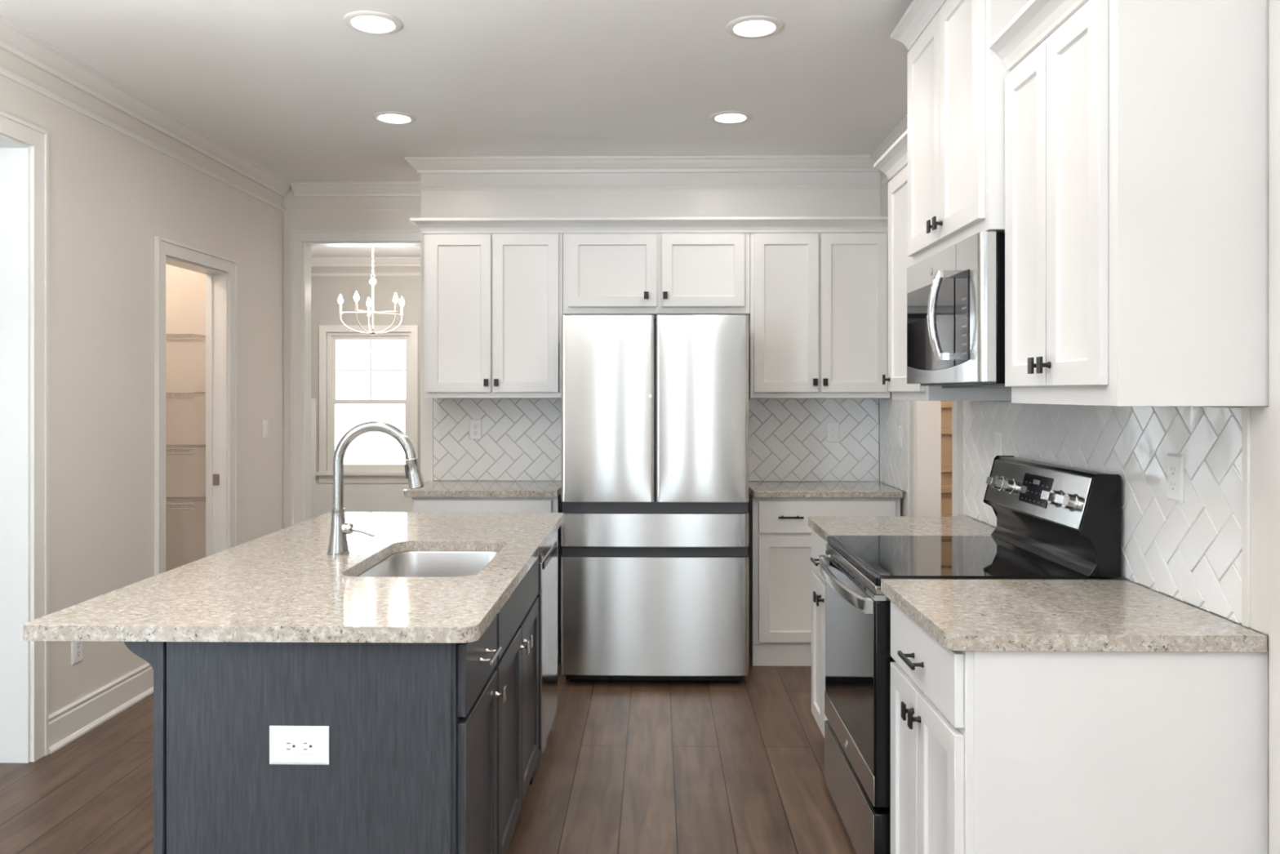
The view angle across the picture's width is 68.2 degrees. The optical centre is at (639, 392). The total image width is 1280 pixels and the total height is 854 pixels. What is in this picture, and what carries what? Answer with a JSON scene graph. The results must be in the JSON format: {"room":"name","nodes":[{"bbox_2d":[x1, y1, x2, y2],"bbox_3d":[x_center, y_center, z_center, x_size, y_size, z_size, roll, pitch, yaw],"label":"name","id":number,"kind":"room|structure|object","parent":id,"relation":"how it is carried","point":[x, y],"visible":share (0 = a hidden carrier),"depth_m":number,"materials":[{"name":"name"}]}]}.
{"room":"kitchen","nodes":[
{"label":"kitchen","id":0,"kind":"room"},
{"bbox_2d":[0,48,283,714],"bbox_3d":[-2.405,0.037,3.734,0.115,2.765,4.985,0,0,1],"label":"wall","id":1,"kind":"structure","parent":0,"point":[111,193],"depth_m":4.23,"materials":[{"name":"paint"}]},
{"bbox_2d":[0,111,48,763],"bbox_3d":[-2.406,0.196,2.941,0.140,2.446,1.544,0,0,1],"label":"trim","id":2,"kind":"structure","parent":1,"relation":"attached to","point":[24,145],"depth_m":3.63,"materials":[{"name":"paint"}]},
{"bbox_2d":[71,640,82,665],"bbox_3d":[-2.339,1.065,3.930,0.008,0.116,0.072,0,0,1],"label":"wall outlet","id":3,"kind":"object","parent":1,"relation":"attached to","point":[76,646],"visible":0.87,"depth_m":3.92,"materials":[{"name":"white plastic"}]},
{"bbox_2d":[48,662,153,753],"bbox_3d":[-2.333,1.349,3.675,0.030,0.142,4.830,0,0,1],"label":"baseboard","id":4,"kind":"structure","parent":1,"relation":"attached to","point":[81,716],"depth_m":4.06,"materials":[{"name":"paint"}]},
{"bbox_2d":[0,15,292,211],"bbox_3d":[-2.310,-1.258,3.675,0.075,0.174,4.868,0,0,1],"label":"trim","id":5,"kind":"structure","parent":1,"relation":"attached to","point":[18,42],"depth_m":4.22,"materials":[{"name":"paint"}]},
{"bbox_2d":[154,236,237,575],"bbox_3d":[-2.372,0.334,4.963,0.140,2.172,0.849,0,0,1],"label":"door frame","id":6,"kind":"structure","parent":1,"relation":"in","point":[220,272],"depth_m":5.30,"materials":[{"name":"paint"}]},
{"bbox_2d":[262,419,268,439],"bbox_3d":[-2.307,0.225,5.830,0.008,0.116,0.072,0,0,1],"label":"light switch","id":7,"kind":"object","parent":1,"relation":"attached to","point":[265,423],"visible":1,"depth_m":5.82,"materials":[{"name":"white plastic"}]},
{"bbox_2d":[283,189,421,528],"bbox_3d":[0.199,0.037,6.125,5.009,2.765,0.115,0,0,1],"label":"wall","id":8,"kind":"structure","parent":0,"point":[292,220],"depth_m":6.11,"materials":[{"name":"paint"}]},
{"bbox_2d":[290,230,421,525],"bbox_3d":[-1.614,0.186,6.143,1.271,2.468,0.138,0,0,1],"label":"trim","id":9,"kind":"structure","parent":8,"relation":"attached to","point":[301,241],"depth_m":6.09,"materials":[{"name":"paint"}]},
{"bbox_2d":[290,182,421,211],"bbox_3d":[-0.465,-1.258,6.041,3.534,0.174,0.075,0,0,1],"label":"trim","id":10,"kind":"structure","parent":8,"relation":"attached to","point":[299,188],"depth_m":6.07,"materials":[{"name":"paint"}]},
{"bbox_2d":[311,266,420,483],"bbox_3d":[-2.139,0.037,9.495,5.800,2.765,0.115,0,0,1],"label":"wall","id":11,"kind":"structure","parent":0,"point":[326,291],"depth_m":9.45,"materials":[{"name":"paint"}]},
{"bbox_2d":[311,398,412,518],"bbox_3d":[-2.516,0.662,9.433,4.050,1.215,0.022,0,0,1],"label":"trim","id":12,"kind":"structure","parent":11,"relation":"attached to","point":[357,497],"depth_m":9.44,"materials":[{"name":"paint"}]},
{"bbox_2d":[311,257,420,275],"bbox_3d":[-2.491,-1.258,9.405,4.100,0.174,0.075,0,0,1],"label":"trim","id":13,"kind":"structure","parent":11,"relation":"attached to","point":[315,261],"depth_m":9.41,"materials":[{"name":"paint"}]},
{"bbox_2d":[315,324,417,483],"bbox_3d":[-2.710,0.113,9.472,1.030,1.575,0.150,0,0,1],"label":"window","id":14,"kind":"structure","parent":11,"relation":"in","point":[353,473],"depth_m":9.45,"materials":[{"name":"paint"}]},
{"bbox_2d":[0,655,856,853],"bbox_3d":[-0.958,1.470,2.517,10.000,0.100,14.800,0,0,1],"label":"floor","id":15,"kind":"structure","parent":0,"point":[624,766],"depth_m":3.48,"materials":[{"name":"brown wood"}]},
{"bbox_2d":[124,556,551,853],"bbox_3d":[-0.731,0.981,3.034,0.790,0.877,1.918,0,0,1],"label":"kitchen island","id":16,"kind":"object","parent":15,"relation":"on","point":[433,747],"visible":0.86,"depth_m":2.08,"materials":[{"name":"wood"}]},
{"bbox_2d":[22,511,564,643],"bbox_3d":[-0.837,0.523,3.028,1.001,0.035,1.953,0,0,1],"label":"island countertop","id":17,"kind":"structure","parent":16,"relation":"on","point":[283,585],"depth_m":2.43,"materials":[{"name":"stone"}]},
{"bbox_2d":[326,421,424,555],"bbox_3d":[-0.830,0.297,2.971,0.308,0.416,0.068,0,0,1],"label":"faucet","id":18,"kind":"object","parent":17,"relation":"on","point":[338,543],"visible":1,"depth_m":2.96,"materials":[{"name":"silver metal"}]},
{"bbox_2d":[356,551,499,577],"bbox_3d":[-0.643,0.645,2.919,0.405,0.207,0.655,0,0,1],"label":"sink","id":19,"kind":"object","parent":17,"relation":"in","point":[406,563],"visible":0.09,"depth_m":3.23,"materials":[{"name":"silver metal"}]},
{"bbox_2d":[269,725,328,764],"bbox_3d":[-0.749,0.774,2.075,0.131,0.084,0.008,0,0,1],"label":"wall outlet","id":20,"kind":"object","parent":16,"relation":"attached to","point":[288,744],"visible":1,"depth_m":2.07,"materials":[{"name":"white plastic"}]},
{"bbox_2d":[412,493,562,664],"bbox_3d":[-0.808,0.981,5.160,0.766,0.877,0.551,0,0,1],"label":"base cabinet","id":21,"kind":"object","parent":15,"relation":"on","point":[420,504],"visible":0.05,"depth_m":4.92,"materials":[{"name":"paint"}]},
{"bbox_2d":[403,480,561,497],"bbox_3d":[-0.826,0.523,5.169,0.804,0.035,0.538,0,0,1],"label":"countertop","id":22,"kind":"structure","parent":21,"relation":"on","point":[431,488],"depth_m":4.96,"materials":[{"name":"stone"}]},
{"bbox_2d":[529,530,558,784],"bbox_3d":[-0.629,0.982,3.698,0.567,0.873,0.550,0,0,1],"label":"dishwasher","id":23,"kind":"object","parent":15,"relation":"on","point":[547,595],"visible":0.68,"depth_m":3.62,"materials":[{"name":"silver metal"}]},
{"bbox_2d":[561,315,748,682],"bbox_3d":[0.079,0.521,4.979,0.909,1.796,0.840,0,0,1],"label":"refrigerator","id":24,"kind":"object","parent":15,"relation":"on","point":[655,411],"visible":0.99,"depth_m":4.56,"materials":[{"name":"silver metal"}]},
{"bbox_2d":[810,528,827,737],"bbox_3d":[1.004,0.981,3.607,0.685,0.877,0.523,0,0,1],"label":"base cabinet","id":25,"kind":"object","parent":15,"relation":"on","point":[818,543],"visible":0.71,"depth_m":3.73,"materials":[{"name":"paint"}]},
{"bbox_2d":[808,515,995,541],"bbox_3d":[1.008,0.523,3.608,0.654,0.035,0.535,0,0,1],"label":"countertop","id":26,"kind":"structure","parent":25,"relation":"on","point":[824,526],"depth_m":3.59,"materials":[{"name":"stone"}]},
{"bbox_2d":[747,492,900,666],"bbox_3d":[0.973,0.981,5.130,0.765,0.877,0.551,0,0,1],"label":"base cabinet","id":27,"kind":"object","parent":15,"relation":"on","point":[780,546],"visible":0.52,"depth_m":4.90,"materials":[{"name":"paint"}]},
{"bbox_2d":[748,481,903,497],"bbox_3d":[0.975,0.523,5.138,0.772,0.035,0.538,0,0,1],"label":"countertop","id":28,"kind":"structure","parent":27,"relation":"on","point":[757,489],"depth_m":4.92,"materials":[{"name":"stone"}]},
{"bbox_2d":[818,455,1120,853],"bbox_3d":[0.953,0.820,2.953,0.722,1.199,0.760,0,0,1],"label":"range","id":29,"kind":"object","parent":15,"relation":"on","point":[1055,522],"visible":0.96,"depth_m":2.79,"materials":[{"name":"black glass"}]},
{"bbox_2d":[818,555,891,807],"bbox_3d":[0.643,0.853,2.958,0.102,0.565,0.750,0,0,1],"label":"oven","id":30,"kind":"object","parent":29,"relation":"in","point":[857,692],"depth_m":2.75,"materials":[{"name":"silver metal"}]},
{"bbox_2d":[832,535,1083,577],"bbox_3d":[0.947,0.502,2.953,0.557,0.002,0.734,0,0,1],"label":"glass cooktop","id":31,"kind":"object","parent":29,"relation":"in","point":[877,556],"depth_m":2.88,"materials":[{"name":"black glass"}]},
{"bbox_2d":[890,600,1267,853],"bbox_3d":[0.981,0.981,2.276,0.685,0.877,0.576,0,0,1],"label":"base cabinet","id":32,"kind":"object","parent":15,"relation":"on","point":[993,752],"visible":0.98,"depth_m":1.99,"materials":[{"name":"paint"}]},
{"bbox_2d":[880,578,1266,652],"bbox_3d":[0.982,0.523,2.271,0.662,0.035,0.591,0,0,1],"label":"countertop","id":33,"kind":"structure","parent":32,"relation":"on","point":[959,614],"depth_m":2.12,"materials":[{"name":"stone"}]},
{"bbox_2d":[0,0,913,257],"bbox_3d":[-0.958,-1.395,2.517,10.000,0.100,14.800,0,0,1],"label":"ceiling","id":34,"kind":"structure","parent":0,"point":[286,86],"depth_m":3.99,"materials":[{"name":"paint"}]},
{"bbox_2d":[337,246,404,334],"bbox_3d":[-2.234,-0.912,7.830,0.530,0.863,0.537,0,0,1],"label":"chandelier","id":35,"kind":"object","parent":34,"relation":"hanging from","point":[356,295],"visible":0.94,"depth_m":7.83,"materials":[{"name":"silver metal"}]},
{"bbox_2d":[342,10,402,35],"bbox_3d":[-0.968,-1.340,3.427,0.208,0.008,0.208,0,0,1],"label":"recessed light","id":36,"kind":"object","parent":34,"relation":"in","point":[369,22],"visible":1,"depth_m":3.41,"materials":[{"name":"paint"}]},
{"bbox_2d":[373,111,416,124],"bbox_3d":[-1.197,-1.340,4.611,0.208,0.008,0.208,0,0,1],"label":"recessed light","id":37,"kind":"object","parent":34,"relation":"in","point":[393,117],"visible":1,"depth_m":4.60,"materials":[{"name":"paint"}]},
{"bbox_2d":[709,111,751,124],"bbox_3d":[0.441,-1.340,4.603,0.208,0.008,0.208,0,0,1],"label":"recessed light","id":38,"kind":"object","parent":34,"relation":"in","point":[724,117],"visible":1,"depth_m":4.59,"materials":[{"name":"paint"}]},
{"bbox_2d":[725,15,782,39],"bbox_3d":[0.420,-1.340,3.468,0.208,0.008,0.208,0,0,1],"label":"recessed light","id":39,"kind":"object","parent":34,"relation":"in","point":[752,27],"visible":1,"depth_m":3.46,"materials":[{"name":"paint"}]},
{"bbox_2d":[165,169,880,571],"bbox_3d":[-1.214,0.037,5.531,5.186,2.765,0.150,0,0,1],"label":"wall","id":40,"kind":"structure","parent":0,"point":[753,202],"depth_m":5.45,"materials":[{"name":"paint"}]},
{"bbox_2d":[165,496,205,509],"bbox_3d":[-3.120,0.621,5.348,1.360,0.035,0.342,0,0,1],"label":"wire shelf","id":41,"kind":"object","parent":40,"relation":"attached to","point":[170,498],"visible":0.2,"depth_m":5.33,"materials":[{"name":"white metal"}]},
{"bbox_2d":[165,444,205,453],"bbox_3d":[-3.120,0.318,5.348,1.360,0.035,0.342,0,0,1],"label":"wire shelf","id":42,"kind":"object","parent":40,"relation":"attached to","point":[178,446],"visible":0.2,"depth_m":5.26,"materials":[{"name":"white metal"}]},
{"bbox_2d":[165,333,205,339],"bbox_3d":[-3.120,-0.309,5.348,1.360,0.035,0.342,0,0,1],"label":"wire shelf","id":43,"kind":"object","parent":40,"relation":"attached to","point":[169,335],"visible":0.18,"depth_m":5.33,"materials":[{"name":"white metal"}]},
{"bbox_2d":[165,391,205,398],"bbox_3d":[-3.120,0.011,5.348,1.360,0.035,0.342,0,0,1],"label":"wire shelf","id":44,"kind":"object","parent":40,"relation":"attached to","point":[175,393],"visible":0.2,"depth_m":5.17,"materials":[{"name":"white metal"}]},
{"bbox_2d":[420,245,433,482],"bbox_3d":[-1.229,0.285,5.450,0.072,2.270,0.012,0,0,1],"label":"trim","id":45,"kind":"structure","parent":40,"relation":"attached to","point":[426,404],"depth_m":5.45,"materials":[{"name":"paint"}]},
{"bbox_2d":[424,233,564,398],"bbox_3d":[-0.794,-0.426,5.264,0.754,0.908,0.367,0,0,1],"label":"upper cabinet","id":46,"kind":"object","parent":40,"relation":"attached to","point":[494,302],"visible":0.98,"depth_m":5.11,"materials":[{"name":"paint"}]},
{"bbox_2d":[409,216,888,235],"bbox_3d":[0.059,-0.903,5.244,2.582,0.074,0.378,0,0,1],"label":"crown molding","id":47,"kind":"structure","parent":46,"relation":"on","point":[807,224],"depth_m":5.08,"materials":[{"name":"paint"}]},
{"bbox_2d":[433,398,561,480],"bbox_3d":[-0.740,0.268,5.442,0.904,0.474,0.010,0,0,1],"label":"tile backsplash","id":48,"kind":"structure","parent":40,"relation":"attached to","point":[521,440],"depth_m":5.44,"materials":[{"name":"white tile"}]},
{"bbox_2d":[469,418,481,439],"bbox_3d":[-0.946,0.209,5.437,0.072,0.116,0.008,0,0,1],"label":"wall outlet","id":49,"kind":"object","parent":48,"relation":"attached to","point":[475,424],"visible":1,"depth_m":5.43,"materials":[{"name":"white plastic"}]},
{"bbox_2d":[404,155,878,191],"bbox_3d":[0.009,-1.258,5.455,2.700,0.174,0.190,0,0,1],"label":"trim","id":50,"kind":"structure","parent":40,"relation":"attached to","point":[747,163],"depth_m":5.40,"materials":[{"name":"paint"}]},
{"bbox_2d":[563,232,750,318],"bbox_3d":[0.091,-0.654,5.249,1.012,0.452,0.367,0,0,1],"label":"upper cabinet","id":51,"kind":"object","parent":40,"relation":"attached to","point":[615,273],"visible":0.98,"depth_m":5.10,"materials":[{"name":"paint"}]},
{"bbox_2d":[748,398,879,480],"bbox_3d":[0.919,0.268,5.414,0.895,0.474,0.011,0,0,1],"label":"tile backsplash","id":52,"kind":"structure","parent":40,"relation":"attached to","point":[788,437],"depth_m":5.41,"materials":[{"name":"white tile"}]},
{"bbox_2d":[826,422,839,442],"bbox_3d":[1.104,0.224,5.402,0.072,0.116,0.008,0,0,1],"label":"wall outlet","id":53,"kind":"object","parent":52,"relation":"attached to","point":[833,428],"visible":1,"depth_m":5.40,"materials":[{"name":"white plastic"}]},
{"bbox_2d":[748,232,889,398],"bbox_3d":[0.975,-0.426,5.234,0.752,0.908,0.367,0,0,1],"label":"upper cabinet","id":54,"kind":"object","parent":40,"relation":"attached to","point":[818,317],"visible":0.99,"depth_m":5.08,"materials":[{"name":"paint"}]},
{"bbox_2d":[880,170,1268,853],"bbox_3d":[1.394,0.037,2.902,0.115,2.765,5.250,0,0,1],"label":"wall","id":55,"kind":"structure","parent":0,"point":[884,188],"depth_m":3.96,"materials":[{"name":"paint"}]},
{"bbox_2d":[871,114,907,185],"bbox_3d":[1.298,-1.258,2.856,0.075,0.174,4.955,0,0,1],"label":"trim","id":56,"kind":"structure","parent":55,"relation":"attached to","point":[902,126],"depth_m":4.95,"materials":[{"name":"paint"}]},
{"bbox_2d":[879,398,906,492],"bbox_3d":[1.367,0.268,5.084,0.011,0.474,0.633,0,0,1],"label":"tile backsplash","id":57,"kind":"structure","parent":55,"relation":"attached to","point":[893,413],"depth_m":5.10,"materials":[{"name":"white tile"}]},
{"bbox_2d":[897,425,902,448],"bbox_3d":[1.356,0.230,4.933,0.008,0.116,0.072,0,0,1],"label":"light switch","id":58,"kind":"object","parent":57,"relation":"attached to","point":[900,428],"visible":1,"depth_m":4.92,"materials":[{"name":"white plastic"}]},
{"bbox_2d":[906,400,962,516],"bbox_3d":[1.407,0.337,4.357,0.140,2.164,0.790,0,0,1],"label":"door frame","id":59,"kind":"structure","parent":55,"relation":"in","point":[923,417],"depth_m":4.65,"materials":[{"name":"paint"}]},
{"bbox_2d":[873,128,1011,400],"bbox_3d":[1.157,-0.461,3.636,0.380,0.978,0.582,0,0,1],"label":"upper cabinet","id":60,"kind":"object","parent":55,"relation":"attached to","point":[893,162],"visible":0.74,"depth_m":3.67,"materials":[{"name":"paint"}]},
{"bbox_2d":[890,0,1029,265],"bbox_3d":[1.115,-0.868,2.955,0.440,0.845,0.898,0,0,1],"label":"upper cabinet","id":61,"kind":"object","parent":55,"relation":"attached to","point":[956,83],"visible":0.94,"depth_m":2.85,"materials":[{"name":"paint"}]},
{"bbox_2d":[906,231,1011,387],"bbox_3d":[1.084,-0.229,2.958,0.472,0.424,0.752,0,0,1],"label":"microwave","id":62,"kind":"object","parent":61,"relation":"attached to","point":[956,295],"visible":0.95,"depth_m":2.76,"materials":[{"name":"silver metal"}]},
{"bbox_2d":[962,400,1241,623],"bbox_3d":[1.332,0.268,2.993,0.011,0.474,1.879,0,0,1],"label":"tile backsplash","id":63,"kind":"structure","parent":55,"relation":"attached to","point":[1189,552],"depth_m":2.42,"materials":[{"name":"white tile"}]},
{"bbox_2d":[994,431,1002,457],"bbox_3d":[1.332,0.205,3.518,0.008,0.116,0.072,0,0,1],"label":"light switch","id":64,"kind":"object","parent":63,"relation":"attached to","point":[997,436],"visible":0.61,"depth_m":3.50,"materials":[{"name":"white plastic"}]},
{"bbox_2d":[1167,453,1184,502],"bbox_3d":[1.312,0.208,2.318,0.008,0.116,0.072,0,0,1],"label":"wall outlet","id":65,"kind":"object","parent":63,"relation":"attached to","point":[1175,462],"visible":1,"depth_m":2.31,"materials":[{"name":"white plastic"}]},
{"bbox_2d":[988,0,1268,406],"bbox_3d":[1.133,-0.461,2.240,0.380,0.978,0.648,0,0,1],"label":"upper cabinet","id":66,"kind":"object","parent":55,"relation":"attached to","point":[1136,131],"visible":1,"depth_m":1.98,"materials":[{"name":"paint"}]},
{"bbox_2d":[1241,406,1251,627],"bbox_3d":[1.313,0.267,2.040,0.016,0.477,0.024,0,0,1],"label":"trim","id":67,"kind":"structure","parent":55,"relation":"attached to","point":[1246,411],"depth_m":2.03,"materials":[{"name":"paint"}]},
{"bbox_2d":[1251,0,1279,853],"bbox_3d":[1.310,0.127,1.903,0.018,2.584,0.249,0,0,1],"label":"trim","id":68,"kind":"structure","parent":55,"relation":"attached to","point":[1265,420],"depth_m":1.96,"materials":[{"name":"paint"}]},
{"bbox_3d":[2.135,0.037,5.022,1.300,2.765,0.115,0,0,1],"label":"wall","id":69,"kind":"structure","parent":0,"visible":0},
{"bbox_2d":[941,400,951,516],"bbox_3d":[1.865,0.397,5.007,0.736,2.023,0.035,0,0,1],"label":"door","id":70,"kind":"structure","parent":69,"relation":"in","point":[946,406],"depth_m":5.01,"materials":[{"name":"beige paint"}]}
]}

